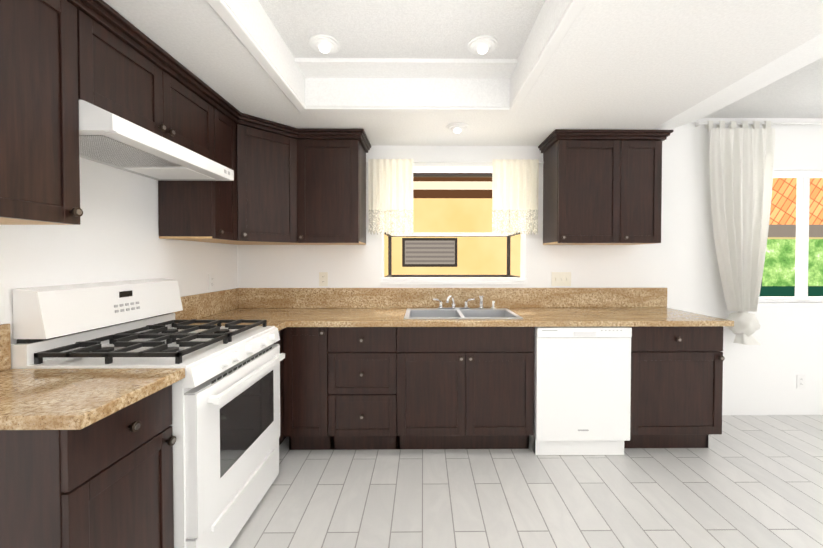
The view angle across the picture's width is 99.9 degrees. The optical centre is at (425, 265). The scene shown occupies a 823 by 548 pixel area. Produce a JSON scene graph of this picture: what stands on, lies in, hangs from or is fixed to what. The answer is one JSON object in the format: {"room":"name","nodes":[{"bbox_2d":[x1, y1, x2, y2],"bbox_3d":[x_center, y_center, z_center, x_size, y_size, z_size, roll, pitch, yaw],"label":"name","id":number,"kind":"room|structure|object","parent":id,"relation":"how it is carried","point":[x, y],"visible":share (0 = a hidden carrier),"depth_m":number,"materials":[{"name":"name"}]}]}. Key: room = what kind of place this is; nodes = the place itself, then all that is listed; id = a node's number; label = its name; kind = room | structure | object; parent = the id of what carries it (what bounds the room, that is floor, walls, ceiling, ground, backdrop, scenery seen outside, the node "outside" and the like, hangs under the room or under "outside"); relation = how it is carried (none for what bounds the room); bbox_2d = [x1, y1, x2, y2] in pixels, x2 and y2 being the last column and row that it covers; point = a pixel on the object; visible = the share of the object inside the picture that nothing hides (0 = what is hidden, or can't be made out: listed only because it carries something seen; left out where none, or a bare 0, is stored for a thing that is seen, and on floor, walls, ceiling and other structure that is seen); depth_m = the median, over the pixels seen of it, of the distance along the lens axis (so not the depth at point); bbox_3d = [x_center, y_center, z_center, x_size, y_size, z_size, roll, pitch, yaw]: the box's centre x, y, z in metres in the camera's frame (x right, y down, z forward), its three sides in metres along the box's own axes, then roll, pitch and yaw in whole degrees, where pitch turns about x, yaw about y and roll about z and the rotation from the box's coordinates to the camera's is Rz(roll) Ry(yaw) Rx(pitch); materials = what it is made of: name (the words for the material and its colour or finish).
{"room":"kitchen","nodes":[
{"label":"kitchen","id":0,"kind":"room"},
{"bbox_2d":[0,157,237,343],"bbox_3d":[-1.603,-0.068,0.019,0.150,2.750,5.650,0,1,-1],"label":"wall","id":1,"kind":"structure","parent":0,"point":[113,236],"depth_m":1.69,"materials":[{"name":"white paint"}]},
{"bbox_2d":[0,0,87,224],"bbox_3d":[-1.370,-0.532,0.994,0.325,0.765,0.426,0,1,-1],"label":"upper cabinet","id":2,"kind":"object","parent":1,"relation":"attached to","point":[44,43],"depth_m":1.10,"materials":[{"name":"brown wood"}]},
{"bbox_2d":[88,4,215,159],"bbox_3d":[-1.376,-0.763,1.595,0.325,0.323,0.782,0,1,-1],"label":"upper cabinet","id":3,"kind":"object","parent":1,"relation":"attached to","point":[127,80],"depth_m":1.49,"materials":[{"name":"brown wood"}]},
{"bbox_2d":[78,100,233,180],"bbox_3d":[-1.319,-0.531,1.599,0.438,0.110,0.778,0,1,-1],"label":"range hood","id":4,"kind":"object","parent":3,"relation":"attached to","point":[110,139],"visible":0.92,"depth_m":1.48,"materials":[{"name":"white metal"}]},
{"bbox_2d":[158,100,239,239],"bbox_3d":[-1.360,-0.551,2.133,0.367,0.765,0.288,0,1,-1],"label":"upper cabinet","id":5,"kind":"object","parent":1,"relation":"attached to","point":[187,210],"depth_m":2.00,"materials":[{"name":"brown wood"}]},
{"bbox_2d":[208,273,214,289],"bbox_3d":[-1.544,0.119,2.492,0.008,0.115,0.070,0,1,-1],"label":"outlet","id":6,"kind":"object","parent":1,"relation":"attached to","point":[211,281],"visible":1,"depth_m":2.48,"materials":[{"name":"white plastic"}]},
{"bbox_2d":[196,109,307,243],"bbox_3d":[-1.214,-0.574,2.510,0.665,0.800,0.655,0,1,-1],"label":"upper cabinet","id":7,"kind":"object","parent":1,"relation":"attached to","point":[288,185],"depth_m":2.38,"materials":[{"name":"brown wood"}]},
{"bbox_2d":[258,0,544,78],"bbox_3d":[-0.100,-1.152,0.775,1.250,0.065,2.670,0,1,-1],"label":"ceiling","id":8,"kind":"structure","parent":0,"point":[403,38],"depth_m":1.73,"materials":[{"name":"white paint"}]},
{"bbox_2d":[309,34,339,53],"bbox_3d":[-0.529,-1.147,1.807,0.156,0.066,0.156,0,1,-1],"label":"recessed light","id":9,"kind":"object","parent":8,"relation":"in","point":[324,43],"visible":1,"depth_m":1.78,"materials":[{"name":"white glass"}]},
{"bbox_2d":[468,35,497,54],"bbox_3d":[0.296,-1.147,1.814,0.156,0.066,0.156,0,1,-1],"label":"recessed light","id":10,"kind":"object","parent":8,"relation":"in","point":[482,44],"visible":1,"depth_m":1.79,"materials":[{"name":"white glass"}]},
{"bbox_2d":[103,0,822,145],"bbox_3d":[0.391,-1.056,0.096,3.840,0.235,5.500,0,1,-1],"label":"ceiling","id":11,"kind":"structure","parent":0,"point":[641,64],"depth_m":1.76,"materials":[{"name":"white paint"}]},
{"bbox_2d":[206,0,305,111],"bbox_3d":[-0.750,-0.941,0.773,0.060,0.018,2.780,0,1,-1],"label":"trim","id":12,"kind":"structure","parent":11,"relation":"attached to","point":[232,22],"depth_m":1.50,"materials":[{"name":"white wood"}]},
{"bbox_2d":[306,106,509,112],"bbox_3d":[-0.117,-0.963,2.137,1.230,0.018,0.061,0,1,-1],"label":"trim","id":13,"kind":"structure","parent":11,"relation":"attached to","point":[308,108],"depth_m":2.12,"materials":[{"name":"white wood"}]},
{"bbox_2d":[446,122,467,133],"bbox_3d":[0.221,-0.965,2.436,0.156,0.066,0.156,0,1,-1],"label":"recessed light","id":14,"kind":"object","parent":11,"relation":"in","point":[457,127],"visible":0.98,"depth_m":2.41,"materials":[{"name":"white glass"}]},
{"bbox_2d":[506,0,587,112],"bbox_3d":[0.550,-0.941,0.784,0.061,0.018,2.780,0,1,-1],"label":"trim","id":15,"kind":"structure","parent":11,"relation":"attached to","point":[574,7],"depth_m":1.51,"materials":[{"name":"white wood"}]},
{"bbox_2d":[229,415,822,547],"bbox_3d":[1.721,1.336,0.146,6.800,0.060,5.800,0,1,-1],"label":"floor","id":16,"kind":"structure","parent":0,"point":[748,481],"depth_m":1.91,"materials":[{"name":"grey wood"}]},
{"bbox_2d":[0,384,175,547],"bbox_3d":[-1.218,0.854,1.085,0.633,0.873,0.379,0,1,-1],"label":"base cabinet","id":17,"kind":"object","parent":16,"relation":"on","point":[106,482],"visible":0.79,"depth_m":0.97,"materials":[{"name":"brown wood"}]},
{"bbox_2d":[0,324,184,429],"bbox_3d":[-1.208,0.317,1.071,0.652,0.202,0.391,0,1,-1],"label":"countertop","id":18,"kind":"structure","parent":17,"relation":"on","point":[58,399],"depth_m":1.05,"materials":[{"name":"beige stone"}]},
{"bbox_2d":[10,278,284,547],"bbox_3d":[-1.170,0.681,1.659,0.732,1.200,0.766,0,1,-1],"label":"range","id":19,"kind":"object","parent":16,"relation":"on","point":[225,425],"visible":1,"depth_m":1.46,"materials":[{"name":"white metal"}]},
{"bbox_2d":[273,327,296,449],"bbox_3d":[-1.208,0.837,2.161,0.669,0.872,0.227,0,1,-1],"label":"base cabinet","id":20,"kind":"object","parent":16,"relation":"on","point":[287,342],"depth_m":2.26,"materials":[{"name":"brown wood"}]},
{"bbox_2d":[297,327,320,449],"bbox_3d":[-1.212,0.830,2.557,0.669,0.872,0.605,0,1,-1],"label":"base cabinet","id":21,"kind":"object","parent":16,"relation":"on","point":[308,338],"depth_m":2.26,"materials":[{"name":"brown wood"}]},
{"bbox_2d":[173,288,733,330],"bbox_3d":[0.227,0.294,2.458,3.547,0.202,0.812,0,1,-1],"label":"countertop","id":22,"kind":"structure","parent":21,"relation":"on","point":[280,308],"depth_m":2.76,"materials":[{"name":"beige stone"}]},
{"bbox_2d":[404,308,522,318],"bbox_3d":[0.250,0.440,2.547,0.800,0.179,0.475,0,1,-1],"label":"sink","id":23,"kind":"object","parent":22,"relation":"in","point":[470,313],"visible":0.33,"depth_m":2.69,"materials":[{"name":"silver metal"}]},
{"bbox_2d":[433,295,494,308],"bbox_3d":[0.303,0.290,2.691,0.497,0.114,0.154,0,1,-1],"label":"faucet","id":24,"kind":"object","parent":22,"relation":"on","point":[453,304],"visible":1,"depth_m":2.72,"materials":[{"name":"silver metal"}]},
{"bbox_2d":[529,327,631,454],"bbox_3d":[1.025,0.834,2.557,0.614,0.866,0.631,0,1,-1],"label":"dishwasher","id":25,"kind":"object","parent":16,"relation":"on","point":[582,390],"visible":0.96,"depth_m":2.25,"materials":[{"name":"white metal"}]},
{"bbox_2d":[237,118,822,414],"bbox_3d":[1.696,-0.115,2.948,6.800,2.750,0.150,0,1,-1],"label":"wall","id":26,"kind":"structure","parent":0,"point":[679,262],"depth_m":2.87,"materials":[{"name":"white paint"}]},
{"bbox_2d":[319,272,327,285],"bbox_3d":[-0.846,0.116,2.849,0.070,0.115,0.008,0,1,-1],"label":"electrical outlet","id":27,"kind":"object","parent":26,"relation":"attached to","point":[323,278],"visible":1,"depth_m":2.85,"materials":[{"name":"white plastic"}]},
{"bbox_2d":[304,132,367,243],"bbox_3d":[-0.740,-0.559,2.658,0.499,0.765,0.368,0,1,-1],"label":"upper cabinet","id":28,"kind":"object","parent":26,"relation":"attached to","point":[334,162],"depth_m":2.52,"materials":[{"name":"brown wood"}]},
{"bbox_2d":[381,165,526,284],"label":"garden window","id":29,"kind":"structure","parent":26,"relation":"in","point":[391,279],"depth_m":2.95,"materials":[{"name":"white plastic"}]},
{"bbox_2d":[366,161,543,163],"bbox_3d":[0.239,-0.838,2.826,1.446,0.020,0.043,0,1,-1],"label":"curtain rod","id":30,"kind":"object","parent":26,"relation":"attached to","point":[542,162],"visible":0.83,"depth_m":2.81,"materials":[{"name":"white metal"}]},
{"bbox_2d":[368,159,412,234],"bbox_3d":[-0.282,-0.549,2.781,0.360,0.606,0.038,0,1,-1],"label":"curtain valance","id":31,"kind":"object","parent":30,"relation":"hanging from","point":[390,190],"visible":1,"depth_m":2.78,"materials":[{"name":"beige fabric"}]},
{"bbox_2d":[492,159,538,234],"bbox_3d":[0.725,-0.549,2.789,0.375,0.606,0.039,0,1,-1],"label":"curtain valance","id":32,"kind":"object","parent":30,"relation":"hanging from","point":[515,183],"visible":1,"depth_m":2.79,"materials":[{"name":"beige fabric"}]},
{"bbox_2d":[551,272,570,285],"bbox_3d":[1.123,0.116,2.863,0.162,0.115,0.015,0,1,-1],"label":"switch plate","id":33,"kind":"object","parent":26,"relation":"attached to","point":[561,279],"visible":1,"depth_m":2.87,"materials":[{"name":"white plastic"}]},
{"bbox_2d":[538,129,672,244],"bbox_3d":[1.351,-0.571,2.673,0.853,0.811,0.373,0,1,-1],"label":"upper cabinet","id":34,"kind":"object","parent":26,"relation":"attached to","point":[602,187],"visible":1,"depth_m":2.54,"materials":[{"name":"brown wood"}]},
{"bbox_2d":[696,121,822,126],"bbox_3d":[3.477,-1.153,2.834,2.569,0.031,0.074,0,1,-1],"label":"curtain rod","id":35,"kind":"object","parent":26,"relation":"attached to","point":[698,123],"visible":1,"depth_m":2.80,"materials":[{"name":"white metal"}]},
{"bbox_2d":[705,121,774,344],"bbox_3d":[2.533,-0.270,2.748,0.520,1.788,0.177,0,1,-1],"label":"curtain","id":36,"kind":"object","parent":35,"relation":"hanging from","point":[741,164],"visible":1,"depth_m":2.75,"materials":[{"name":"white fabric"}]},
{"bbox_2d":[758,171,822,305],"bbox_3d":[3.457,-0.229,2.929,1.480,1.133,0.115,0,1,-1],"label":"window","id":37,"kind":"structure","parent":26,"relation":"in","point":[801,298],"depth_m":2.92,"materials":[{"name":"white plastic"}]},
{"bbox_2d":[796,375,805,388],"bbox_3d":[3.147,0.978,2.898,0.070,0.115,0.008,0,1,-1],"label":"electrical outlet","id":38,"kind":"object","parent":26,"relation":"attached to","point":[801,381],"visible":1,"depth_m":2.90,"materials":[{"name":"white plastic"}]},
{"bbox_2d":[704,57,822,117],"bbox_3d":[1.721,-1.309,0.104,6.800,0.270,5.800,0,1,-1],"label":"ceiling","id":39,"kind":"structure","parent":0,"point":[798,93],"depth_m":2.55,"materials":[{"name":"white paint"}]},
{"bbox_2d":[769,178,822,224],"bbox_3d":[4.655,-1.955,7.595,9.500,2.120,0.050,0,1,-1],"label":"tile roof","id":40,"kind":"structure","parent":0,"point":[783,202],"depth_m":7.61,"materials":[{"name":"orange tile"}]},
{"label":"outside","id":41,"kind":"structure","parent":0,"visible":0},
{"bbox_2d":[759,225,822,296],"bbox_3d":[4.654,0.643,7.777,9.500,3.080,0.370,0,1,-1],"label":"trees","id":42,"kind":"object","parent":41,"point":[778,278],"depth_m":7.93,"materials":[{"name":"green plant"}]}
]}

